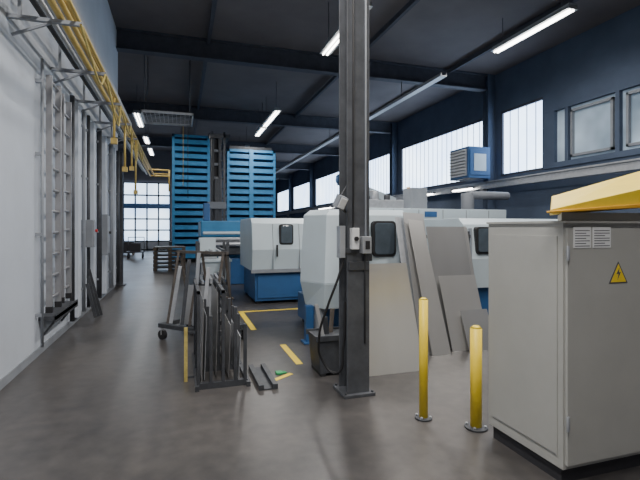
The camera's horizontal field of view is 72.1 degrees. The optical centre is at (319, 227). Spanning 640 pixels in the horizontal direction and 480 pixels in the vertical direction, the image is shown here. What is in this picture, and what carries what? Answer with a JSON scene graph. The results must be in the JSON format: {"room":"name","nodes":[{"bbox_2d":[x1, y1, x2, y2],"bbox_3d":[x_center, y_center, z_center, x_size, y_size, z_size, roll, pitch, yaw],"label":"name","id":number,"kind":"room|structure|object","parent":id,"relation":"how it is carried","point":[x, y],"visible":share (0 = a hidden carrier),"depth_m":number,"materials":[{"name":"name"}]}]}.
{"room":"metal workshop","nodes":[
{"label":"metal workshop","id":0,"kind":"room"},
{"bbox_2d":[0,0,117,378],"bbox_3d":[-3.353,-2.000,4.600,0.200,7.200,16.800,0,0,-18],"label":"wall","id":1,"kind":"structure","parent":0,"point":[20,54],"depth_m":5.15,"materials":[{"name":"white paint"}]},
{"bbox_2d":[35,58,43,347],"bbox_3d":[-3.474,-0.310,5.454,0.087,3.580,0.056,0,0,-18],"label":"conduit","id":2,"kind":"object","parent":1,"relation":"attached to","point":[41,80],"visible":1,"depth_m":5.45,"materials":[{"name":"grey metal"}]},
{"bbox_2d":[0,285,115,389],"bbox_3d":[-3.159,1.550,4.347,0.015,0.100,16.200,0,0,-18],"label":"baseboard","id":3,"kind":"structure","parent":1,"relation":"attached to","point":[23,364],"depth_m":5.42,"materials":[{"name":"grey paint"}]},
{"bbox_2d":[38,299,77,334],"bbox_3d":[-3.639,1.244,6.162,0.200,0.288,1.250,0,0,-18],"label":"bracket","id":4,"kind":"object","parent":1,"relation":"attached to","point":[62,312],"visible":0.91,"depth_m":5.95,"materials":[{"name":"metal"}]},
{"bbox_2d":[45,75,61,312],"bbox_3d":[-3.544,-0.435,5.861,0.080,3.050,0.490,0,0,-18],"label":"ladder","id":5,"kind":"object","parent":4,"relation":"on","point":[49,78],"visible":1,"depth_m":5.67,"materials":[{"name":"grey metal"}]},
{"bbox_2d":[62,93,71,302],"bbox_3d":[-3.726,-0.420,6.433,0.080,2.960,0.490,0,0,-18],"label":"ladder","id":6,"kind":"object","parent":4,"relation":"on","point":[68,115],"visible":0.7,"depth_m":6.62,"materials":[{"name":"grey metal"}]},
{"bbox_2d":[70,95,74,321],"bbox_3d":[-3.951,-0.310,6.981,0.103,3.580,0.090,0,0,-18],"label":"conduit","id":7,"kind":"object","parent":1,"relation":"attached to","point":[72,97],"visible":0.46,"depth_m":6.97,"materials":[{"name":"metal"}]},
{"bbox_2d":[75,102,80,317],"bbox_3d":[-4.114,-0.300,7.454,0.080,3.600,0.220,0,0,-18],"label":"pilaster","id":8,"kind":"object","parent":1,"relation":"attached to","point":[77,105],"visible":0.76,"depth_m":7.37,"materials":[{"name":"white paint"}]},
{"bbox_2d":[81,109,85,311],"bbox_3d":[-4.217,-0.310,7.809,0.098,3.580,0.080,0,0,-18],"label":"conduit","id":9,"kind":"object","parent":1,"relation":"attached to","point":[83,125],"visible":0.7,"depth_m":7.79,"materials":[{"name":"grey metal"}]},
{"bbox_2d":[44,0,131,126],"bbox_3d":[-3.087,-2.900,4.789,0.380,0.100,16.000,0,0,-18],"label":"cable tray","id":10,"kind":"object","parent":1,"relation":"attached to","point":[45,1],"visible":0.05,"depth_m":7.03,"materials":[{"name":"metal"}]},
{"bbox_2d":[86,115,89,306],"bbox_3d":[-4.347,-0.310,8.219,0.098,3.580,0.080,0,0,-18],"label":"conduit","id":11,"kind":"object","parent":1,"relation":"attached to","point":[88,116],"visible":0.55,"depth_m":8.20,"materials":[{"name":"metal"}]},
{"bbox_2d":[7,0,169,193],"bbox_3d":[-3.759,-1.800,8.163,1.208,1.800,22.843,0,0,-17],"label":"pipes","id":12,"kind":"object","parent":1,"relation":"attached to","point":[73,20],"visible":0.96,"depth_m":6.12,"materials":[{"name":"yellow paint"},{"name":"galvanised steel"},{"name":"dark steel"}]},
{"bbox_2d":[79,24,142,161],"bbox_3d":[-3.734,-1.849,8.520,0.078,0.626,8.114,0,0,-18],"label":"cables","id":13,"kind":"object","parent":12,"relation":"hanging from","point":[129,131],"visible":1,"depth_m":6.58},
{"bbox_2d":[81,220,97,246],"bbox_3d":[-4.207,0.100,8.043,0.260,0.500,0.220,0,0,-18],"label":"switch box","id":14,"kind":"object","parent":1,"relation":"attached to","point":[91,230],"visible":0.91,"depth_m":7.95,"materials":[{"name":"grey paint"}]},
{"bbox_2d":[90,122,95,286],"bbox_3d":[-4.538,-0.300,8.788,0.080,3.600,0.220,0,0,-18],"label":"pilaster","id":15,"kind":"object","parent":1,"relation":"attached to","point":[92,124],"visible":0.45,"depth_m":8.69,"materials":[{"name":"white paint"}]},
{"bbox_2d":[96,128,101,297],"bbox_3d":[-4.687,-0.310,9.318,0.118,3.580,0.120,0,0,-18],"label":"conduit","id":16,"kind":"object","parent":1,"relation":"attached to","point":[99,133],"visible":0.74,"depth_m":9.28,"materials":[{"name":"metal"}]},
{"bbox_2d":[102,136,106,293],"bbox_3d":[-4.978,-0.300,10.169,0.080,3.600,0.220,0,0,-18],"label":"pilaster","id":17,"kind":"object","parent":1,"relation":"attached to","point":[104,138],"visible":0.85,"depth_m":10.07,"materials":[{"name":"white paint"}]},
{"bbox_2d":[102,214,110,254],"bbox_3d":[-4.765,0.150,9.765,0.240,0.900,0.300,0,0,-18],"label":"switch box","id":18,"kind":"object","parent":1,"relation":"attached to","point":[106,232],"visible":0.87,"depth_m":9.63,"materials":[{"name":"grey paint"}]},
{"bbox_2d":[108,143,112,287],"bbox_3d":[-5.202,-0.310,10.938,0.118,3.580,0.120,0,0,-18],"label":"conduit","id":19,"kind":"object","parent":1,"relation":"attached to","point":[110,271],"visible":0.82,"depth_m":10.90,"materials":[{"name":"grey metal"}]},
{"bbox_2d":[113,148,115,284],"bbox_3d":[-5.433,-0.300,11.599,0.080,3.600,0.220,0,0,-18],"label":"pilaster","id":20,"kind":"object","parent":1,"relation":"attached to","point":[114,149],"visible":0.61,"depth_m":11.50,"materials":[{"name":"white paint"}]},
{"bbox_2d":[116,151,119,282],"bbox_3d":[-5.531,-0.310,11.987,0.127,3.580,0.140,0,0,-18],"label":"conduit","id":21,"kind":"object","parent":1,"relation":"attached to","point":[117,152],"visible":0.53,"depth_m":11.94,"materials":[{"name":"metal"}]},
{"bbox_2d":[118,149,221,240],"bbox_3d":[-14.562,-2.000,40.491,9.200,7.200,18.000,0,0,-18],"label":"wall","id":22,"kind":"structure","parent":0,"point":[161,159],"depth_m":31.88,"materials":[{"name":"paint"}]},
{"bbox_2d":[123,181,170,249],"bbox_3d":[-12.808,-0.850,31.515,4.000,4.900,0.130,0,0,-18],"label":"window","id":23,"kind":"structure","parent":22,"relation":"in","point":[147,213],"depth_m":31.64,"materials":[{"name":"glass"},{"name":"grey painted metal"}]},
{"bbox_2d":[222,180,272,220],"bbox_3d":[-9.126,-2.000,51.770,8.000,7.200,0.200,0,0,-18],"label":"wall","id":24,"kind":"structure","parent":0,"point":[222,180],"depth_m":50.98,"materials":[{"name":"paint"}]},
{"bbox_2d":[288,174,291,217],"bbox_3d":[-3.072,-2.000,45.406,0.320,7.200,0.400,0,0,-18],"label":"wall column","id":25,"kind":"structure","parent":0,"point":[290,175],"depth_m":45.25,"materials":[{"name":"metal"}]},
{"bbox_2d":[309,163,313,207],"bbox_3d":[-0.737,-2.000,38.069,0.320,7.200,0.400,0,0,-18],"label":"wall column","id":26,"kind":"structure","parent":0,"point":[311,171],"depth_m":37.93,"materials":[{"name":"blue metal"}]},
{"bbox_2d":[0,250,639,479],"bbox_3d":[-5.674,1.698,24.430,20.000,0.203,56.000,0,0,-18],"label":"floor","id":27,"kind":"structure","parent":0,"point":[110,398],"depth_m":3.80,"materials":[{"name":"concrete"}]},
{"bbox_2d":[85,269,102,317],"bbox_3d":[-4.029,1.160,7.848,0.249,0.852,0.220,0,0,-18],"label":"bars","id":28,"kind":"object","parent":27,"relation":"on","point":[91,289],"visible":1,"depth_m":7.84,"materials":[{"name":"grey metal"}]},
{"bbox_2d":[116,152,125,285],"bbox_3d":[-5.564,-0.250,12.292,0.250,3.700,0.300,0,0,-18],"label":"end post","id":29,"kind":"object","parent":27,"relation":"on","point":[120,283],"visible":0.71,"depth_m":12.21,"materials":[{"name":"metal"}]},
{"bbox_2d":[123,241,134,254],"bbox_3d":[-11.565,1.200,26.123,1.040,0.800,0.840,0,0,-18],"label":"crate","id":30,"kind":"object","parent":27,"relation":"on","point":[125,243],"visible":0.42,"depth_m":25.78,"materials":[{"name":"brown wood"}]},
{"bbox_2d":[126,237,144,257],"bbox_3d":[-9.830,1.040,23.474,0.900,1.120,0.740,0,0,-18],"label":"cart","id":31,"kind":"object","parent":27,"relation":"on","point":[134,247],"visible":1,"depth_m":23.25,"materials":[{"name":"metal"}]},
{"bbox_2d":[153,246,185,270],"bbox_3d":[-5.785,1.153,16.944,1.150,0.895,1.000,0,0,-18],"label":"pallet stack","id":32,"kind":"object","parent":27,"relation":"on","point":[158,264],"visible":0.88,"depth_m":16.54,"materials":[{"name":"brown wood"}]},
{"bbox_2d":[158,250,246,345],"bbox_3d":[-1.691,0.964,6.327,1.137,1.268,0.611,0,0,28],"label":"trolley","id":33,"kind":"object","parent":27,"relation":"on","point":[187,313],"visible":0.66,"depth_m":6.25,"materials":[{"name":"metal"}]},
{"bbox_2d":[196,238,228,318],"bbox_3d":[-1.988,0.890,8.078,0.550,1.420,1.200,0,0,-18],"label":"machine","id":34,"kind":"object","parent":27,"relation":"on","point":[204,244],"visible":0.44,"depth_m":7.75,"materials":[{"name":"white metal"}]},
{"bbox_2d":[200,256,231,287],"bbox_3d":[-2.595,1.040,10.875,0.750,1.120,0.700,0,0,-18],"label":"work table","id":35,"kind":"object","parent":27,"relation":"on","point":[213,263],"visible":0.26,"depth_m":10.58,"materials":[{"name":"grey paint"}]},
{"bbox_2d":[207,134,225,220],"bbox_3d":[-3.849,-0.925,16.300,0.650,5.050,0.700,0,0,-18],"label":"mast","id":36,"kind":"object","parent":27,"relation":"on","point":[216,205],"visible":0.65,"depth_m":16.16,"materials":[{"name":"metal"}]},
{"bbox_2d":[184,277,250,391],"bbox_3d":[-1.196,1.110,4.945,0.640,0.980,1.250,0,0,-18],"label":"rack","id":37,"kind":"object","parent":27,"relation":"on","point":[206,331],"visible":1,"depth_m":4.57,"materials":[{"name":"metal"}]},
{"bbox_2d":[198,203,243,284],"bbox_3d":[-2.697,0.450,13.178,1.850,2.300,2.150,0,0,-18],"label":"machine","id":38,"kind":"object","parent":27,"relation":"on","point":[227,231],"visible":0.3,"depth_m":12.34,"materials":[{"name":"metal"}]},
{"bbox_2d":[172,131,275,260],"bbox_3d":[-4.864,-1.500,22.132,4.850,6.200,2.470,0,0,-18],"label":"tower","id":39,"kind":"object","parent":27,"relation":"on","point":[249,173],"visible":0.62,"depth_m":21.07,"materials":[{"name":"metal"}]},
{"bbox_2d":[248,363,277,390],"bbox_3d":[-0.614,1.575,4.684,0.190,0.050,0.700,0,0,-18],"label":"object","id":40,"kind":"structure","parent":27,"relation":"on","point":[263,378],"depth_m":4.59,"materials":[{"name":"metal"}]},
{"bbox_2d":[240,218,303,303],"bbox_3d":[-0.759,0.695,10.252,1.970,1.810,2.000,0,0,-18],"label":"machine","id":41,"kind":"object","parent":27,"relation":"on","point":[270,248],"visible":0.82,"depth_m":9.30,"materials":[{"name":"grey paint"}]},
{"bbox_2d":[275,370,286,374],"bbox_3d":[-0.427,1.587,4.838,0.120,0.025,0.080,0,0,-18],"label":"glove","id":42,"kind":"object","parent":27,"relation":"on","point":[279,372],"visible":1,"depth_m":4.82,"materials":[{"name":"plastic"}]},
{"bbox_2d":[306,304,338,376],"bbox_3d":[0.107,1.223,4.940,0.440,0.754,0.390,0,0,-18],"label":"bin","id":43,"kind":"object","parent":27,"relation":"on","point":[329,337],"visible":0.74,"depth_m":4.78,"materials":[{"name":"metal"}]},
{"bbox_2d":[298,209,403,344],"bbox_3d":[0.288,0.670,6.913,1.500,1.860,2.000,0,0,-18],"label":"machine","id":44,"kind":"object","parent":27,"relation":"on","point":[319,260],"visible":0.56,"depth_m":6.11,"materials":[{"name":"white metal"}]},
{"bbox_2d":[333,0,375,398],"bbox_3d":[0.331,-2.000,4.303,0.320,7.200,0.320,0,0,-18],"label":"steel column","id":45,"kind":"structure","parent":27,"relation":"on","point":[354,376],"depth_m":4.20,"materials":[{"name":"metal"}]},
{"bbox_2d":[332,186,348,212],"bbox_3d":[0.198,-0.273,4.093,0.159,0.258,0.172,0,0,-18],"label":"work lamp","id":46,"kind":"object","parent":45,"relation":"attached to","point":[340,201],"visible":1,"depth_m":4.03,"materials":[{"name":"metal"}]},
{"bbox_2d":[337,0,371,342],"bbox_3d":[0.322,-0.950,4.149,0.327,4.100,0.146,0,0,-1],"label":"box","id":47,"kind":"object","parent":45,"relation":"attached to","point":[365,241],"visible":1,"depth_m":4.15,"materials":[{"name":"metal"}]},
{"bbox_2d":[317,253,345,373],"bbox_3d":[0.103,0.827,4.213,0.304,1.181,0.141,0,0,26],"label":"air hose","id":48,"kind":"object","parent":47,"relation":"hanging from","point":[343,259],"visible":0.98,"depth_m":4.20,"materials":[{"name":"black rubber"}]},
{"bbox_2d":[369,187,395,199],"bbox_3d":[1.598,0.044,15.095,2.000,3.112,1.600,0,0,-18],"label":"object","id":49,"kind":"object","parent":27,"relation":"on","point":[381,195],"visible":0.04,"depth_m":14.83,"materials":[{"name":"grey paint"}]},
{"bbox_2d":[369,263,418,375],"bbox_3d":[0.718,1.011,5.032,0.820,1.182,0.436,0,0,-18],"label":"sheet","id":50,"kind":"object","parent":27,"relation":"on","point":[393,331],"visible":0.57,"depth_m":5.02,"materials":[{"name":"beige metal"}]},
{"bbox_2d":[395,212,450,355],"bbox_3d":[1.330,0.691,5.830,0.470,1.822,0.706,0,0,-18],"label":"metal sheet","id":51,"kind":"object","parent":27,"relation":"on","point":[411,232],"visible":0.76,"depth_m":5.84,"materials":[{"name":"metal"}]},
{"bbox_2d":[415,297,431,421],"bbox_3d":[0.870,1.093,3.698,0.144,1.014,0.144,0,0,-18],"label":"bollard","id":52,"kind":"object","parent":27,"relation":"on","point":[422,416],"visible":1,"depth_m":3.67,"materials":[{"name":"metal"}]},
{"bbox_2d":[369,188,505,218],"bbox_3d":[2.603,0.350,9.628,3.600,2.500,2.430,0,0,-18],"label":"machine","id":53,"kind":"object","parent":27,"relation":"on","point":[414,200],"visible":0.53,"depth_m":9.78,"materials":[{"name":"grey paint"}]},
{"bbox_2d":[426,227,488,351],"bbox_3d":[1.922,0.791,6.029,0.760,1.622,0.685,0,0,-18],"label":"sheets","id":54,"kind":"object","parent":27,"relation":"on","point":[449,247],"visible":0.79,"depth_m":6.02,"materials":[{"name":"metal"}]},
{"bbox_2d":[464,325,487,432],"bbox_3d":[1.250,1.191,3.525,0.180,0.818,0.180,0,0,-18],"label":"bollard","id":55,"kind":"object","parent":27,"relation":"on","point":[475,424],"visible":1,"depth_m":3.49,"materials":[{"name":"metal"}]},
{"bbox_2d":[461,191,509,208],"bbox_3d":[4.688,0.267,12.804,1.900,2.667,1.240,0,0,-18],"label":"duct","id":56,"kind":"object","parent":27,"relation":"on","point":[467,199],"visible":0.26,"depth_m":12.69,"materials":[{"name":"silver metal"}]},
{"bbox_2d":[424,218,557,315],"bbox_3d":[3.105,0.720,8.315,2.240,1.760,2.035,0,0,-18],"label":"machine","id":57,"kind":"object","parent":27,"relation":"on","point":[478,228],"visible":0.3,"depth_m":7.19,"materials":[{"name":"white metal"}]},
{"bbox_2d":[486,221,639,479],"bbox_3d":[2.143,0.777,3.258,1.564,1.645,0.770,0,0,-18],"label":"tall cabinet","id":58,"kind":"object","parent":27,"relation":"on","point":[564,296],"visible":1,"depth_m":2.84,"materials":[{"name":"grey metal"}]},
{"bbox_2d":[547,171,639,220],"bbox_3d":[2.066,-0.272,3.187,1.730,0.453,0.698,0,0,-18],"label":"canopy","id":59,"kind":"object","parent":58,"relation":"on","point":[623,192],"visible":0.9,"depth_m":2.84,"materials":[{"name":"yellow metal"}]},
{"bbox_2d":[108,0,639,180],"bbox_3d":[-5.674,-5.700,24.430,20.000,0.200,56.000,0,0,-18],"label":"ceiling","id":60,"kind":"structure","parent":0,"point":[434,33],"depth_m":13.50,"materials":[{"name":"paint"}]},
{"bbox_2d":[132,97,144,126],"bbox_3d":[-7.392,-4.976,17.954,0.300,1.227,2.300,0,0,-18],"label":"lamp","id":61,"kind":"object","parent":60,"relation":"hanging from","point":[136,113],"visible":1,"depth_m":17.84,"materials":[{"name":"grey paint"}]},
{"bbox_2d":[142,118,149,143],"bbox_3d":[-8.695,-4.976,22.052,0.300,1.227,1.700,0,0,-18],"label":"lamp","id":62,"kind":"object","parent":60,"relation":"hanging from","point":[145,137],"visible":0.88,"depth_m":21.52,"materials":[{"name":"grey paint"}]},
{"bbox_2d":[147,146,154,155],"bbox_3d":[-9.772,-4.976,25.434,0.300,1.227,2.400,0,0,-18],"label":"lamp","id":63,"kind":"object","parent":60,"relation":"hanging from","point":[149,148],"visible":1,"depth_m":24.98,"materials":[{"name":"grey paint"}]},
{"bbox_2d":[141,55,193,126],"bbox_3d":[-4.768,-3.295,13.830,1.500,4.590,1.550,0,0,-18],"label":"ceiling vent","id":64,"kind":"object","parent":60,"relation":"in","point":[147,111],"visible":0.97,"depth_m":13.70,"materials":[{"name":"metal"}]},
{"bbox_2d":[193,0,216,134],"bbox_3d":[-3.937,-5.490,15.013,0.100,0.140,36.800,0,0,-18],"label":"ceiling beam","id":65,"kind":"structure","parent":60,"relation":"attached to","point":[214,2],"depth_m":12.86,"materials":[{"name":"metal"}]},
{"bbox_2d":[118,135,338,155],"bbox_3d":[-6.512,-5.310,28.151,16.660,0.580,0.300,0,0,-18],"label":"ceiling beam","id":66,"kind":"structure","parent":60,"relation":"attached to","point":[155,141],"depth_m":29.14,"materials":[{"name":"black metal"}]},
{"bbox_2d":[222,171,288,178],"bbox_3d":[-6.893,-5.310,44.190,7.660,0.580,0.300,0,0,-18],"label":"ceiling beam","id":67,"kind":"structure","parent":60,"relation":"attached to","point":[278,175],"depth_m":45.10,"materials":[{"name":"black metal"}]},
{"bbox_2d":[121,100,391,133],"bbox_3d":[-4.192,-5.310,20.861,16.660,0.580,0.300,0,0,-18],"label":"ceiling beam","id":68,"kind":"structure","parent":60,"relation":"attached to","point":[212,114],"depth_m":21.03,"materials":[{"name":"black metal"}]},
{"bbox_2d":[254,125,266,135],"bbox_3d":[-2.744,-4.976,20.167,0.300,1.227,1.700,0,0,-18],"label":"lamp","id":69,"kind":"object","parent":60,"relation":"hanging from","point":[261,129],"visible":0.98,"depth_m":19.94,"materials":[{"name":"grey paint"}]},
{"bbox_2d":[222,159,309,169],"bbox_3d":[-4.558,-5.310,36.853,7.660,0.580,0.300,0,0,-18],"label":"ceiling beam","id":70,"kind":"structure","parent":60,"relation":"attached to","point":[297,165],"depth_m":37.59,"materials":[{"name":"black metal"}]},
{"bbox_2d":[262,81,281,126],"bbox_3d":[-1.986,-4.976,17.785,0.300,1.227,2.700,0,0,-18],"label":"lamp","id":71,"kind":"object","parent":60,"relation":"hanging from","point":[276,111],"visible":1,"depth_m":17.21,"materials":[{"name":"grey paint"}]},
{"bbox_2d":[116,27,487,91],"bbox_3d":[-1.888,-5.310,13.619,16.660,0.580,0.300,0,0,-18],"label":"ceiling beam","id":72,"kind":"structure","parent":60,"relation":"attached to","point":[133,41],"depth_m":13.69,"materials":[{"name":"black metal"}]},
{"bbox_2d":[265,0,419,145],"bbox_3d":[-2.283,-5.490,24.984,0.100,0.140,54.800,0,0,-18],"label":"ceiling beam","id":73,"kind":"structure","parent":60,"relation":"attached to","point":[411,3],"depth_m":12.72,"materials":[{"name":"metal"}]},
{"bbox_2d":[319,0,372,55],"bbox_3d":[0.515,-4.976,9.923,0.300,1.227,2.600,0,0,-18],"label":"lamp","id":74,"kind":"object","parent":60,"relation":"hanging from","point":[329,47],"visible":0.5,"depth_m":10.61,"materials":[{"name":"glowing white lamp tube"},{"name":"painted metal housing"}]},
{"bbox_2d":[276,73,446,172],"bbox_3d":[-0.823,-4.695,26.498,0.200,0.630,29.000,0,0,-18],"label":"cable tray","id":75,"kind":"object","parent":60,"relation":"attached to","point":[439,76],"visible":0.71,"depth_m":15.61,"materials":[{"name":"metal"}]},
{"bbox_2d":[335,174,338,184],"bbox_3d":[1.102,-2.585,20.447,0.700,3.570,0.500,0,0,-18],"label":"chain hoist","id":76,"kind":"object","parent":75,"relation":"hanging from","point":[337,176],"visible":0.08,"depth_m":20.34,"materials":[{"name":"metal"}]},
{"bbox_2d":[447,0,578,73],"bbox_3d":[1.148,-5.490,26.076,0.100,0.140,54.800,0,0,-18],"label":"beam","id":77,"kind":"structure","parent":60,"relation":"attached to","point":[488,48],"depth_m":12.85,"materials":[{"name":"metal"}]},
{"bbox_2d":[491,0,577,52],"bbox_3d":[5.161,-5.176,10.824,0.300,0.827,2.500,0,0,-18],"label":"lamp","id":78,"kind":"object","parent":60,"relation":"hanging from","point":[569,8],"visible":1,"depth_m":10.56,"materials":[{"name":"grey paint"}]},
{"bbox_2d":[389,122,397,195],"bbox_3d":[3.917,-2.000,23.441,0.320,7.200,0.400,0,0,-18],"label":"wall column","id":79,"kind":"structure","parent":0,"point":[393,137],"depth_m":23.31,"materials":[{"name":"metal"}]},
{"bbox_2d":[276,5,639,218],"bbox_3d":[3.149,-2.000,26.712,0.200,7.200,55.000,0,0,-18],"label":"wall","id":80,"kind":"structure","parent":0,"point":[613,44],"depth_m":14.57,"materials":[{"name":"paint"}]},
{"bbox_2d":[277,189,287,211],"bbox_3d":[-4.020,-3.015,49.145,0.140,2.330,6.500,0,0,-18],"label":"window","id":81,"kind":"structure","parent":80,"relation":"in","point":[282,197],"depth_m":49.82,"materials":[{"name":"glass"}]},
{"bbox_2d":[293,181,308,209],"bbox_3d":[-1.685,-3.015,41.807,0.140,2.330,6.500,0,0,-18],"label":"window","id":82,"kind":"structure","parent":80,"relation":"in","point":[300,192],"depth_m":42.11,"materials":[{"name":"glass"}]},
{"bbox_2d":[315,171,338,205],"bbox_3d":[0.649,-3.015,34.469,0.140,2.330,6.500,0,0,-18],"label":"window","id":83,"kind":"structure","parent":80,"relation":"in","point":[326,187],"depth_m":34.92,"materials":[{"name":"glass"}]},
{"bbox_2d":[369,153,388,197],"bbox_3d":[2.984,-3.015,27.132,0.140,2.330,6.500,0,0,-18],"label":"window","id":84,"kind":"structure","parent":80,"relation":"in","point":[379,165],"depth_m":25.51,"materials":[{"name":"glass"}]},
{"bbox_2d":[401,119,481,192],"bbox_3d":[5.303,-3.015,19.842,0.140,2.330,6.600,0,0,-18],"label":"window","id":85,"kind":"structure","parent":80,"relation":"in","point":[424,163],"depth_m":20.03,"materials":[{"name":"glass"},{"name":"grey paint"}]},
{"bbox_2d":[501,97,542,175],"bbox_3d":[6.872,-3.015,14.911,0.140,2.330,1.950,0,0,-18],"label":"window","id":86,"kind":"structure","parent":80,"relation":"in","point":[521,125],"depth_m":14.94,"materials":[{"name":"glass"},{"name":"grey paint"}]},
{"bbox_2d":[543,61,639,169],"bbox_3d":[7.870,-3.015,11.660,0.170,2.330,4.850,0,0,-18],"label":"window","id":87,"kind":"structure","parent":80,"relation":"in","point":[597,118],"depth_m":12.31,"materials":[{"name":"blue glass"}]},
{"bbox_2d":[482,74,495,209],"bbox_3d":[6.221,-2.000,16.199,0.320,7.200,0.400,0,0,-18],"label":"wall column","id":88,"kind":"structure","parent":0,"point":[488,96],"depth_m":16.07,"materials":[{"name":"metal"}]},
{"bbox_2d":[449,146,489,181],"bbox_3d":[5.482,-2.300,15.940,1.225,1.100,1.145,0,0,-18],"label":"heater","id":89,"kind":"object","parent":88,"relation":"attached to","point":[469,163],"visible":1,"depth_m":15.45,"materials":[{"name":"metal"}]},
{"bbox_3d":[8.571,-2.000,8.814,0.320,7.200,0.400,0,0,-18],"label":"wall column","id":90,"kind":"structure","parent":0,"visible":0},
{"bbox_2d":[276,158,639,215],"bbox_3d":[2.719,-1.440,26.366,0.170,0.480,54.400,0,0,-18],"label":"rail","id":91,"kind":"object","parent":90,"relation":"attached to","point":[631,164],"visible":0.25,"depth_m":13.41,"materials":[{"name":"grey metal"}]},
{"bbox_2d":[451,186,474,191],"bbox_3d":[5.508,-1.500,17.021,0.180,0.120,1.300,0,0,-18],"label":"wall lamp","id":92,"kind":"object","parent":91,"relation":"attached to","point":[468,187],"visible":1,"depth_m":16.90,"materials":[{"name":"white"}]}
]}

